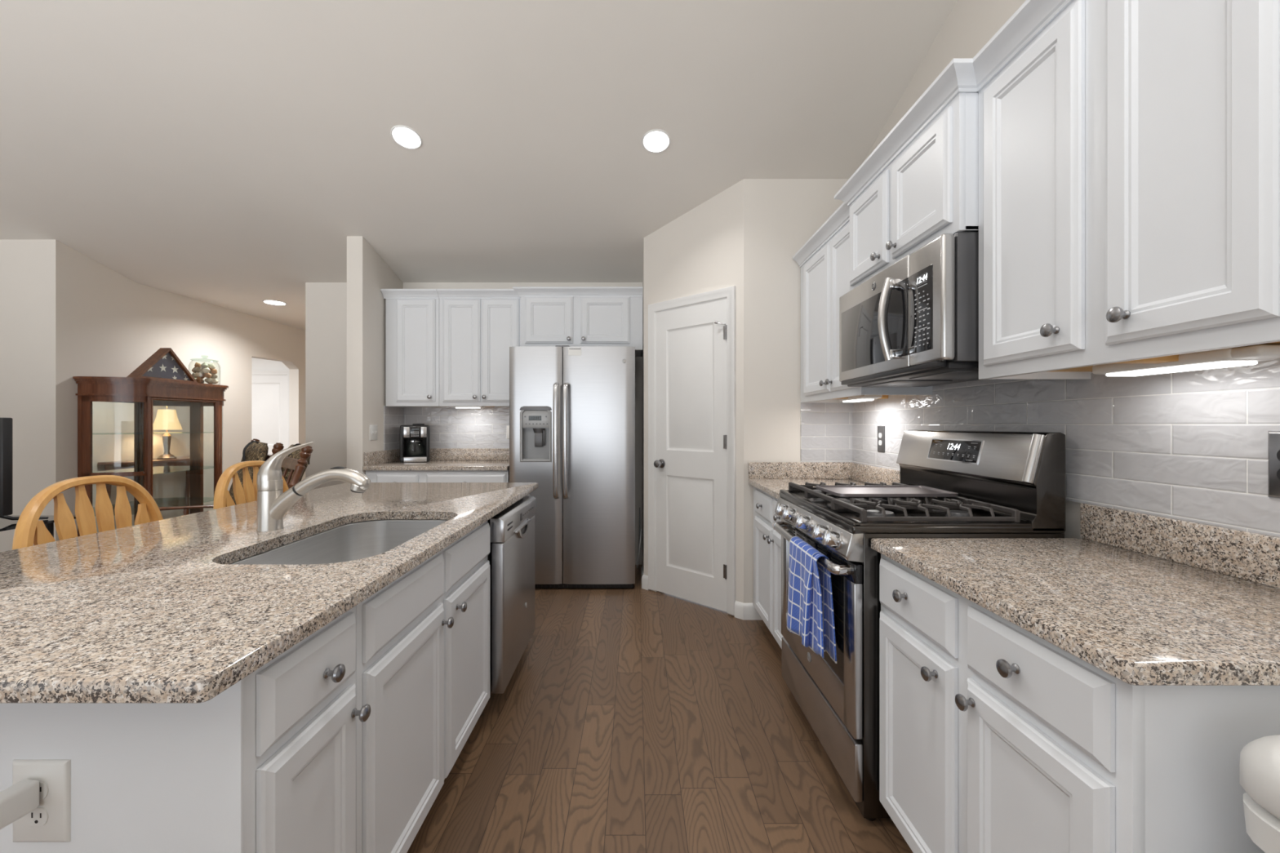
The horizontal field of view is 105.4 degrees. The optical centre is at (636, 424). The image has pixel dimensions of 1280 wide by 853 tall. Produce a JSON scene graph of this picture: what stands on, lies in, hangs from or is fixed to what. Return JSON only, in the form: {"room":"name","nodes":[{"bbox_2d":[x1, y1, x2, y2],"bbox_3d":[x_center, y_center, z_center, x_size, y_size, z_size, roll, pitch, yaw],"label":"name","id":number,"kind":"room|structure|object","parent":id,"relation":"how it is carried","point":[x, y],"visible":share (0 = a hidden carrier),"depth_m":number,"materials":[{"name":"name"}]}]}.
{"room":"kitchen","nodes":[
{"label":"kitchen","id":0,"kind":"room"},
{"bbox_2d":[0,239,39,552],"bbox_3d":[-5.795,-0.093,3.730,2.610,2.637,0.120,0,0,0],"label":"wall","id":1,"kind":"structure","parent":0,"point":[20,259],"depth_m":3.67,"materials":[{"name":"paint"}]},
{"bbox_2d":[40,239,305,541],"bbox_3d":[-4.430,-0.093,5.335,0.120,2.637,3.330,0,0,0],"label":"wall","id":2,"kind":"structure","parent":0,"point":[95,320],"depth_m":4.20,"materials":[{"name":"paint"}]},
{"bbox_2d":[251,357,288,370],"bbox_3d":[-5.795,-0.015,6.510,2.610,2.483,0.120,0,0,0],"label":"wall","id":3,"kind":"structure","parent":0,"point":[257,364],"depth_m":6.45,"materials":[{"name":"paint"}]},
{"bbox_2d":[251,370,288,454],"bbox_3d":[-4.950,0.251,6.473,0.832,1.926,0.119,0,0,0],"label":"door","id":4,"kind":"structure","parent":3,"relation":"in","point":[269,388],"depth_m":6.43,"materials":[{"name":"paint"}]},
{"bbox_2d":[346,235,404,474],"bbox_3d":[-2.093,-0.097,3.950,0.132,2.646,0.640,0,0,0],"label":"wall","id":5,"kind":"structure","parent":0,"point":[367,273],"depth_m":3.69,"materials":[{"name":"paint"}]},
{"bbox_2d":[368,424,377,440],"bbox_3d":[-2.030,0.064,3.777,0.014,0.120,0.115,0,0,0],"label":"wall switch","id":6,"kind":"object","parent":5,"relation":"attached to","point":[373,428],"visible":1,"depth_m":3.77,"materials":[{"name":"white plastic"}]},
{"bbox_2d":[383,405,404,450],"bbox_3d":[-2.032,0.033,4.095,0.010,0.361,0.330,0,0,0],"label":"tile backsplash","id":7,"kind":"structure","parent":5,"relation":"attached to","point":[393,416],"depth_m":4.05,"materials":[{"name":"grey tile"}]},
{"bbox_2d":[305,282,642,564],"bbox_3d":[-1.367,-0.015,4.315,3.046,2.483,0.130,0,0,0],"label":"wall","id":8,"kind":"structure","parent":0,"point":[326,303],"depth_m":4.26,"materials":[{"name":"paint"}]},
{"bbox_2d":[380,288,447,407],"bbox_3d":[-1.812,-0.612,4.069,0.444,0.932,0.380,0,0,0],"label":"upper cabinet","id":9,"kind":"object","parent":8,"relation":"attached to","point":[412,315],"visible":0.92,"depth_m":3.92,"materials":[{"name":"paint"}]},
{"bbox_2d":[404,406,509,448],"bbox_3d":[-1.463,0.019,4.255,1.126,0.387,0.010,0,0,0],"label":"tile backsplash","id":10,"kind":"structure","parent":8,"relation":"attached to","point":[486,427],"depth_m":4.25,"materials":[{"name":"grey tile"}]},
{"bbox_2d":[436,288,520,407],"bbox_3d":[-1.255,-0.612,4.069,0.666,0.932,0.380,0,0,0],"label":"upper cabinet","id":11,"kind":"object","parent":8,"relation":"attached to","point":[478,327],"visible":0.86,"depth_m":3.92,"materials":[{"name":"paint"}]},
{"bbox_2d":[451,406,484,408],"bbox_3d":[-1.400,-0.149,4.060,0.260,0.033,0.080,0,0,0],"label":"light","id":12,"kind":"object","parent":11,"relation":"attached to","point":[451,406],"visible":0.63,"depth_m":4.02,"materials":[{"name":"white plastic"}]},
{"bbox_2d":[506,425,509,439],"bbox_3d":[-1.095,0.069,4.246,0.070,0.115,0.008,0,0,0],"label":"outlet","id":13,"kind":"object","parent":8,"relation":"attached to","point":[508,426],"visible":0.18,"depth_m":4.24,"materials":[{"name":"white plastic"}]},
{"bbox_2d":[512,286,643,356],"bbox_3d":[-0.458,-0.835,4.039,1.020,0.487,0.440,0,0,0],"label":"upper cabinet","id":14,"kind":"object","parent":8,"relation":"attached to","point":[551,316],"visible":0.94,"depth_m":3.86,"materials":[{"name":"paint"}]},
{"bbox_2d":[0,0,957,330],"bbox_3d":[-2.750,-1.940,1.850,8.700,1.405,10.700,0,0,0],"label":"ceiling","id":15,"kind":"structure","parent":0,"point":[224,153],"depth_m":2.67,"materials":[{"name":"paint"}]},
{"bbox_2d":[262,300,286,305],"bbox_3d":[-3.670,-1.261,4.950,0.200,0.060,0.200,0,0,0],"label":"recessed light","id":16,"kind":"object","parent":15,"relation":"in","point":[270,302],"visible":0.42,"depth_m":5.00,"materials":[{"name":"white plastic"}]},
{"bbox_2d":[390,124,422,149],"bbox_3d":[-1.300,-1.645,2.760,0.164,0.090,0.160,0,0,0],"label":"recessed light","id":17,"kind":"object","parent":15,"relation":"in","point":[405,136],"visible":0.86,"depth_m":2.79,"materials":[{"name":"white plastic"}]},
{"bbox_2d":[641,128,670,152],"bbox_3d":[0.114,-1.638,2.786,0.164,0.090,0.160,0,0,0],"label":"recessed light","id":18,"kind":"object","parent":15,"relation":"in","point":[655,140],"visible":0.84,"depth_m":2.82,"materials":[{"name":"white plastic"}]},
{"bbox_2d":[642,240,644,573],"bbox_3d":[0.106,-0.095,4.005,0.100,2.642,0.710,0,0,0],"label":"wall","id":19,"kind":"structure","parent":0,"point":[643,240],"depth_m":3.68,"materials":[{"name":"paint"}]},
{"bbox_2d":[636,506,641,568],"bbox_3d":[0.022,0.921,3.967,0.040,0.397,0.571,0,0,0],"label":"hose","id":20,"kind":"object","parent":19,"relation":"attached to","point":[640,531],"visible":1,"depth_m":3.85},
{"bbox_2d":[406,564,913,852],"bbox_3d":[-2.750,1.276,1.850,8.700,0.100,10.700,0,0,0],"label":"floor","id":21,"kind":"structure","parent":0,"point":[637,719],"depth_m":1.83,"materials":[{"name":"brown wood"}]},
{"bbox_2d":[0,515,75,537],"bbox_3d":[-3.565,0.854,2.320,1.270,0.744,0.520,0,0,0],"label":"stand","id":22,"kind":"object","parent":21,"relation":"on","point":[5,524],"visible":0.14,"depth_m":2.45,"materials":[{"name":"black glass"}]},
{"bbox_2d":[0,417,48,519],"bbox_3d":[-3.548,0.224,2.325,1.144,0.512,0.299,0,0,0],"label":"television","id":23,"kind":"object","parent":22,"relation":"on","point":[6,424],"visible":0.89,"depth_m":2.33,"materials":[{"name":"black plastic"}]},
{"bbox_2d":[12,475,163,550],"bbox_3d":[-1.805,0.710,1.805,0.479,1.037,0.490,0,0,0],"label":"counter stool","id":24,"kind":"object","parent":21,"relation":"on","point":[29,531],"visible":0.34,"depth_m":1.77,"materials":[{"name":"brown wood"}]},
{"bbox_2d":[72,376,228,536],"bbox_3d":[-4.151,0.427,4.330,0.431,1.598,1.110,0,0,0],"label":"curio cabinet","id":25,"kind":"object","parent":21,"relation":"on","point":[148,432],"visible":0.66,"depth_m":4.21,"materials":[{"name":"brown wood"}]},
{"bbox_2d":[92,400,195,533],"bbox_3d":[-4.363,0.373,4.327,0.006,1.385,1.005,0,0,0],"label":"mirror","id":26,"kind":"object","parent":25,"relation":"on","point":[113,451],"depth_m":4.41,"materials":[{"name":"clear glass"}]},
{"bbox_2d":[126,347,197,382],"bbox_3d":[-4.045,-0.515,4.180,0.090,0.284,0.550,0,0,0],"label":"case","id":27,"kind":"object","parent":25,"relation":"on","point":[164,363],"visible":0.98,"depth_m":4.16,"materials":[{"name":"brown wood"}]},
{"bbox_2d":[122,431,208,434],"bbox_3d":[-4.186,0.077,4.330,0.361,0.007,0.970,0,0,0],"label":"shelf","id":28,"kind":"object","parent":25,"relation":"attached to","point":[123,433],"depth_m":4.53,"materials":[{"name":"clear glass"}]},
{"bbox_2d":[134,466,213,474],"bbox_3d":[-4.186,0.412,4.330,0.361,0.007,0.970,0,0,0],"label":"shelf","id":29,"kind":"object","parent":25,"relation":"attached to","point":[157,469],"depth_m":4.44,"materials":[{"name":"clear glass"}]},
{"bbox_2d":[188,355,220,385],"bbox_3d":[-4.050,-0.510,4.575,0.228,0.274,0.228,0,0,0],"label":"glass jar","id":30,"kind":"object","parent":25,"relation":"on","point":[202,355],"visible":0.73,"depth_m":4.60,"materials":[{"name":"clear glass"}]},
{"bbox_2d":[192,366,201,373],"bbox_3d":[-4.059,-0.503,4.508,0.050,0.057,0.057,0,0,0],"label":"seashell","id":31,"kind":"object","parent":30,"relation":"in","point":[197,369],"visible":1,"depth_m":4.49,"materials":[{"name":"stone"}]},
{"bbox_2d":[194,362,201,368],"bbox_3d":[-4.065,-0.546,4.522,0.047,0.059,0.061,0,0,0],"label":"seashell","id":32,"kind":"object","parent":30,"relation":"in","point":[197,364],"visible":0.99,"depth_m":4.51,"materials":[{"name":"orange stone"}]},
{"bbox_2d":[194,372,202,377],"bbox_3d":[-4.051,-0.455,4.509,0.062,0.053,0.048,0,0,0],"label":"seashell","id":33,"kind":"object","parent":30,"relation":"in","point":[197,375],"visible":1,"depth_m":4.49,"materials":[{"name":"beige stone"}]},
{"bbox_2d":[195,377,203,382],"bbox_3d":[-4.042,-0.411,4.508,0.059,0.065,0.051,0,0,0],"label":"seashell","id":34,"kind":"object","parent":30,"relation":"in","point":[199,380],"visible":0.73,"depth_m":4.50,"materials":[{"name":"brown stone"}]},
{"bbox_2d":[200,362,208,368],"bbox_3d":[-4.013,-0.547,4.535,0.048,0.065,0.061,0,0,0],"label":"seashell","id":35,"kind":"object","parent":30,"relation":"in","point":[204,365],"visible":1,"depth_m":4.52,"materials":[{"name":"white stone"}]},
{"bbox_2d":[202,367,210,373],"bbox_3d":[-3.995,-0.503,4.532,0.062,0.057,0.047,0,0,0],"label":"seashell","id":36,"kind":"object","parent":30,"relation":"in","point":[206,370],"visible":1,"depth_m":4.52,"materials":[{"name":"beige stone"}]},
{"bbox_2d":[204,373,211,377],"bbox_3d":[-3.992,-0.455,4.543,0.056,0.047,0.051,0,0,-39],"label":"seashell","id":37,"kind":"object","parent":30,"relation":"in","point":[206,375],"visible":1,"depth_m":4.53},
{"bbox_2d":[204,377,213,382],"bbox_3d":[-3.987,-0.409,4.546,0.056,0.050,0.049,0,0,0],"label":"seashell","id":38,"kind":"object","parent":30,"relation":"in","point":[207,380],"visible":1,"depth_m":4.53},
{"bbox_2d":[208,364,215,368],"bbox_3d":[-3.994,-0.545,4.588,0.051,0.047,0.056,0,0,0],"label":"seashell","id":39,"kind":"object","parent":30,"relation":"in","point":[211,366],"visible":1,"depth_m":4.57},
{"bbox_2d":[210,368,217,373],"bbox_3d":[-3.986,-0.503,4.602,0.050,0.057,0.058,0,0,0],"label":"seashell","id":40,"kind":"object","parent":30,"relation":"in","point":[212,371],"visible":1,"depth_m":4.59,"materials":[{"name":"orange stone"}]},
{"bbox_2d":[210,373,217,378],"bbox_3d":[-3.991,-0.455,4.606,0.055,0.047,0.051,0,0,32],"label":"seashell","id":41,"kind":"object","parent":30,"relation":"in","point":[213,375],"visible":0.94,"depth_m":4.59,"materials":[{"name":"beige stone"}]},
{"bbox_2d":[211,378,218,383],"bbox_3d":[-3.996,-0.409,4.618,0.056,0.053,0.050,0,0,0],"label":"seashell","id":42,"kind":"object","parent":30,"relation":"in","point":[215,380],"visible":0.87,"depth_m":4.61,"materials":[{"name":"beige stone"}]},
{"bbox_2d":[158,505,213,515],"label":"rocking chair","id":43,"kind":"object","parent":21,"relation":"on","point":[186,511],"depth_m":3.75,"materials":[{"name":"brown wood"}]},
{"bbox_2d":[213,460,288,509],"bbox_3d":[-1.805,0.710,2.553,0.479,1.037,0.490,0,0,0],"label":"counter stool","id":44,"kind":"object","parent":21,"relation":"on","point":[222,497],"visible":0.23,"depth_m":2.45,"materials":[{"name":"brown wood"}]},
{"bbox_2d":[0,493,528,852],"bbox_3d":[-0.970,0.799,1.776,0.721,0.853,2.049,0,0,0],"label":"panel","id":45,"kind":"object","parent":21,"relation":"on","point":[146,778],"visible":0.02,"depth_m":0.75,"materials":[{"name":"paint"}]},
{"bbox_2d":[12,759,71,842],"bbox_3d":[-0.914,0.579,0.747,0.087,0.126,0.008,0,0,0],"label":"outlet","id":46,"kind":"object","parent":45,"relation":"attached to","point":[51,822],"visible":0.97,"depth_m":0.74,"materials":[{"name":"white plastic"}]},
{"bbox_2d":[0,778,39,829],"bbox_3d":[-0.921,0.560,0.716,0.029,0.044,0.074,0,0,8],"label":"charger","id":47,"kind":"object","parent":46,"relation":"attached to","point":[21,798],"visible":1,"depth_m":0.72,"materials":[{"name":"white plastic"}]},
{"bbox_2d":[25,807,48,826],"bbox_3d":[-0.914,0.599,0.744,0.033,0.027,0.002,0,0,0],"label":"receptacle","id":48,"kind":"object","parent":46,"relation":"attached to","point":[39,816],"depth_m":0.74,"materials":[{"name":"white plastic"}]},
{"bbox_2d":[39,781,48,799],"bbox_3d":[-0.914,0.559,0.744,0.033,0.027,0.002,0,0,0],"label":"receptacle","id":49,"kind":"object","parent":46,"relation":"attached to","point":[43,785],"depth_m":0.74,"materials":[{"name":"white plastic"}]},
{"bbox_2d":[265,442,284,461],"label":"rocking chair","id":50,"kind":"object","parent":21,"relation":"on","point":[278,446],"depth_m":3.61,"materials":[{"name":"brown wood"}]},
{"bbox_2d":[229,440,268,505],"bbox_3d":[-3.021,0.457,3.758,0.618,0.658,0.238,0,0,41],"label":"cushion","id":51,"kind":"object","parent":50,"relation":"on","point":[254,450],"visible":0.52,"depth_m":3.72,"materials":[{"name":"fabric"}]},
{"bbox_2d":[280,445,312,488],"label":"rocking chair","id":52,"kind":"object","parent":21,"relation":"on","point":[296,466],"depth_m":3.17,"materials":[{"name":"brown wood"}]},
{"bbox_2d":[281,443,310,487],"bbox_3d":[-2.430,0.461,3.390,0.594,0.651,0.274,0,0,41],"label":"cushion","id":53,"kind":"object","parent":52,"relation":"on","point":[295,455],"visible":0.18,"depth_m":3.34,"materials":[{"name":"fabric"}]},
{"bbox_2d":[243,605,370,852],"bbox_3d":[-0.884,0.799,0.909,0.652,0.853,0.305,0,0,0],"label":"base cabinet","id":54,"kind":"object","parent":21,"relation":"on","point":[300,712],"visible":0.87,"depth_m":0.88,"materials":[{"name":"paint"}]},
{"bbox_2d":[355,520,489,852],"bbox_3d":[-0.884,0.799,1.533,0.652,0.853,0.938,0,0,0],"label":"base cabinet","id":55,"kind":"object","parent":21,"relation":"on","point":[423,638],"visible":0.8,"depth_m":1.32,"materials":[{"name":"paint"}]},
{"bbox_2d":[0,482,537,703],"bbox_3d":[-1.137,0.356,1.754,1.127,0.031,2.212,0,0,0],"label":"countertop","id":56,"kind":"structure","parent":55,"relation":"on","point":[157,611],"depth_m":0.98,"materials":[{"name":"stone"}]},
{"bbox_2d":[256,441,371,531],"bbox_3d":[-1.038,0.198,1.570,0.375,0.286,0.071,0,0,6],"label":"faucet","id":57,"kind":"object","parent":56,"relation":"on","point":[273,504],"visible":1,"depth_m":1.56,"materials":[{"name":"silver metal"}]},
{"bbox_2d":[227,519,448,564],"bbox_3d":[-0.876,0.481,1.545,0.457,0.216,0.760,0,0,0],"label":"sink","id":58,"kind":"object","parent":56,"relation":"in","point":[357,540],"visible":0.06,"depth_m":1.82,"materials":[{"name":"metal"}]},
{"bbox_2d":[365,470,509,482],"bbox_3d":[-1.495,0.785,3.931,1.070,0.882,0.654,0,0,0],"label":"base cabinet","id":59,"kind":"object","parent":21,"relation":"on","point":[375,476],"visible":0.09,"depth_m":3.64,"materials":[{"name":"paint"}]},
{"bbox_2d":[363,448,509,470],"bbox_3d":[-1.497,0.277,3.942,1.078,0.133,0.633,0,0,0],"label":"countertop","id":60,"kind":"structure","parent":59,"relation":"on","point":[441,459],"depth_m":3.91,"materials":[{"name":"stone"}]},
{"bbox_2d":[400,423,430,462],"bbox_3d":[-1.847,0.152,4.075,0.224,0.318,0.216,0,0,-22],"label":"coffee maker","id":61,"kind":"object","parent":60,"relation":"on","point":[415,439],"visible":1,"depth_m":4.02,"materials":[{"name":"black plastic"}]},
{"bbox_2d":[487,496,536,693],"bbox_3d":[-0.867,0.802,2.326,0.667,0.848,0.632,0,0,0],"label":"dishwasher","id":62,"kind":"object","parent":21,"relation":"on","point":[511,557],"visible":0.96,"depth_m":2.12,"materials":[{"name":"grey metal"}]},
{"bbox_2d":[487,519,492,692],"bbox_3d":[-0.906,0.752,2.326,0.588,0.748,0.612,0,0,0],"label":"tub","id":63,"kind":"object","parent":62,"relation":"in","point":[490,557],"depth_m":2.04,"materials":[{"name":"black plastic"}]},
{"bbox_2d":[509,345,635,588],"bbox_3d":[-0.474,0.317,3.885,0.931,1.806,0.720,0,0,0],"label":"refrigerator","id":64,"kind":"object","parent":21,"relation":"on","point":[572,409],"visible":0.98,"depth_m":3.60,"materials":[{"name":"grey metal"}]},
{"bbox_2d":[753,486,783,648],"bbox_3d":[1.023,0.799,2.654,0.682,0.853,0.804,0,0,0],"label":"base cabinet","id":65,"kind":"object","parent":21,"relation":"on","point":[766,540],"visible":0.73,"depth_m":2.68,"materials":[{"name":"paint"}]},
{"bbox_2d":[747,462,900,498],"bbox_3d":[1.033,0.304,2.657,0.662,0.135,0.822,0,0,0],"label":"countertop","id":66,"kind":"structure","parent":65,"relation":"on","point":[770,477],"depth_m":3.04,"materials":[{"name":"stone"}]},
{"bbox_2d":[772,429,1065,821],"bbox_3d":[0.945,0.625,1.858,0.710,1.202,0.768,0,0,0],"label":"gas range","id":67,"kind":"object","parent":21,"relation":"on","point":[1008,484],"visible":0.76,"depth_m":1.56,"materials":[{"name":"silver metal"}]},
{"bbox_2d":[786,536,836,663],"bbox_3d":[0.598,0.597,1.702,0.081,0.334,0.340,0,0,0],"label":"dish towel","id":68,"kind":"object","parent":67,"relation":"hanging from","point":[810,616],"visible":0.94,"depth_m":1.64,"materials":[{"name":"blue fabric"}]},
{"bbox_2d":[816,485,958,497],"bbox_3d":[0.940,0.253,1.857,0.434,0.011,0.241,0,0,0],"label":"griddle","id":69,"kind":"object","parent":67,"relation":"on","point":[838,491],"visible":1,"depth_m":1.83,"materials":[{"name":"silver metal"}]},
{"bbox_2d":[779,481,1064,533],"bbox_3d":[0.978,0.296,1.856,0.645,0.073,0.764,0,0,0],"label":"cooktop","id":70,"kind":"object","parent":67,"relation":"in","point":[971,512],"depth_m":1.57,"materials":[{"name":"metal"}]},
{"bbox_2d":[879,553,1279,852],"bbox_3d":[1.023,0.799,1.091,0.682,0.853,0.742,0,0,0],"label":"base cabinet","id":71,"kind":"object","parent":21,"relation":"on","point":[995,737],"visible":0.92,"depth_m":0.88,"materials":[{"name":"paint"}]},
{"bbox_2d":[871,503,1279,685],"bbox_3d":[1.033,0.304,1.079,0.662,0.135,0.774,0,0,0],"label":"countertop","id":72,"kind":"structure","parent":71,"relation":"on","point":[1142,599],"depth_m":1.00,"materials":[{"name":"stone"}]},
{"bbox_2d":[1239,734,1279,852],"bbox_3d":[1.037,0.811,0.385,0.552,0.830,0.524,0,0,7],"label":"trash can","id":73,"kind":"object","parent":21,"relation":"on","point":[1260,759],"visible":1,"depth_m":0.62,"materials":[{"name":"white plastic"}]},
{"bbox_2d":[644,179,743,616],"bbox_3d":[0.401,-0.165,3.397,0.850,2.781,0.100,0,0,43],"label":"wall","id":74,"kind":"structure","parent":0,"point":[700,251],"depth_m":3.28,"materials":[{"name":"paint"}]},
{"bbox_2d":[648,285,735,615],"bbox_3d":[0.377,0.166,3.372,0.734,2.096,0.169,0,0,43],"label":"door","id":75,"kind":"structure","parent":74,"relation":"in","point":[691,339],"depth_m":3.34,"materials":[{"name":"paint"}]},
{"bbox_2d":[641,564,762,620],"bbox_3d":[0.360,1.176,3.423,0.183,0.100,1.137,0,0,-42],"label":"baseboard","id":76,"kind":"structure","parent":74,"relation":"attached to","point":[744,611],"depth_m":3.06,"materials":[{"name":"paint"}]},
{"bbox_2d":[743,178,852,603],"bbox_3d":[1.081,-0.165,3.115,0.809,2.781,0.110,0,0,0],"label":"wall","id":77,"kind":"structure","parent":0,"point":[780,215],"depth_m":3.07,"materials":[{"name":"paint"}]},
{"bbox_2d":[800,402,852,462],"bbox_3d":[1.196,0.033,3.065,0.321,0.414,0.010,0,0,0],"label":"tile backsplash","id":78,"kind":"structure","parent":77,"relation":"attached to","point":[826,428],"depth_m":3.06,"materials":[{"name":"grey tile"}]},
{"bbox_2d":[852,0,1279,537],"bbox_3d":[1.421,-0.718,-0.105,0.130,3.888,6.590,0,0,0],"label":"wall","id":79,"kind":"structure","parent":0,"point":[1192,446],"depth_m":1.37,"materials":[{"name":"tile"}]},
{"bbox_2d":[792,202,932,402],"bbox_3d":[1.172,-0.593,2.645,0.386,0.915,0.826,0,0,0],"label":"upper cabinet","id":80,"kind":"object","parent":79,"relation":"attached to","point":[824,260],"visible":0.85,"depth_m":2.60,"materials":[{"name":"paint"}]},
{"bbox_2d":[839,395,882,402],"bbox_3d":[1.190,-0.140,2.598,0.100,0.033,0.305,0,0,0],"label":"light","id":81,"kind":"object","parent":80,"relation":"attached to","point":[862,397],"visible":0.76,"depth_m":2.51,"materials":[{"name":"white plastic"}]},
{"bbox_2d":[877,426,884,452],"bbox_3d":[1.352,0.082,2.696,0.008,0.145,0.078,0,0,0],"label":"outlet","id":82,"kind":"object","parent":79,"relation":"attached to","point":[881,429],"visible":1,"depth_m":2.69,"materials":[{"name":"grey metal"}]},
{"bbox_2d":[834,58,978,290],"bbox_3d":[1.144,-0.826,1.849,0.442,0.480,0.858,0,0,0],"label":"upper cabinet","id":83,"kind":"object","parent":79,"relation":"attached to","point":[919,184],"visible":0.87,"depth_m":1.64,"materials":[{"name":"paint"}]},
{"bbox_2d":[839,232,978,386],"bbox_3d":[1.105,-0.374,1.854,0.500,0.416,0.756,0,0,0],"label":"microwave","id":84,"kind":"object","parent":83,"relation":"attached to","point":[914,322],"visible":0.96,"depth_m":1.63,"materials":[{"name":"grey metal"}]},
{"bbox_2d":[852,358,1279,537],"bbox_3d":[1.361,0.023,1.835,0.010,0.434,2.470,0,0,0],"label":"tile backsplash","id":85,"kind":"structure","parent":79,"relation":"attached to","point":[1192,446],"depth_m":1.31,"materials":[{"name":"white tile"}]},
{"bbox_2d":[973,0,1279,379],"bbox_3d":[1.172,-0.601,1.094,0.386,0.931,0.748,0,0,0],"label":"upper cabinet","id":86,"kind":"object","parent":79,"relation":"attached to","point":[1129,150],"visible":0.95,"depth_m":1.01,"materials":[{"name":"paint"}]},
{"bbox_2d":[1092,344,1279,376],"bbox_3d":[1.245,-0.140,1.107,0.105,0.033,0.345,0,0,0],"label":"light","id":87,"kind":"object","parent":86,"relation":"attached to","point":[1246,355],"visible":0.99,"depth_m":1.04,"materials":[{"name":"white plastic"}]},
{"bbox_2d":[1267,431,1279,498],"bbox_3d":[1.352,0.085,0.985,0.008,0.142,0.120,0,0,0],"label":"outlet","id":88,"kind":"object","parent":79,"relation":"attached to","point":[1273,437],"visible":1,"depth_m":1.03,"materials":[{"name":"grey metal"}]},
{"bbox_2d":[1276,449,1279,460],"bbox_3d":[1.349,0.065,1.010,0.002,0.027,0.033,0,0,0],"label":"receptacle","id":89,"kind":"object","parent":88,"relation":"attached to","point":[1277,451],"depth_m":1.02,"materials":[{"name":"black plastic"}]},
{"bbox_2d":[1276,469,1279,479],"bbox_3d":[1.349,0.105,1.010,0.002,0.027,0.033,0,0,0],"label":"receptacle","id":90,"kind":"object","parent":88,"relation":"attached to","point":[1277,470],"depth_m":1.02,"materials":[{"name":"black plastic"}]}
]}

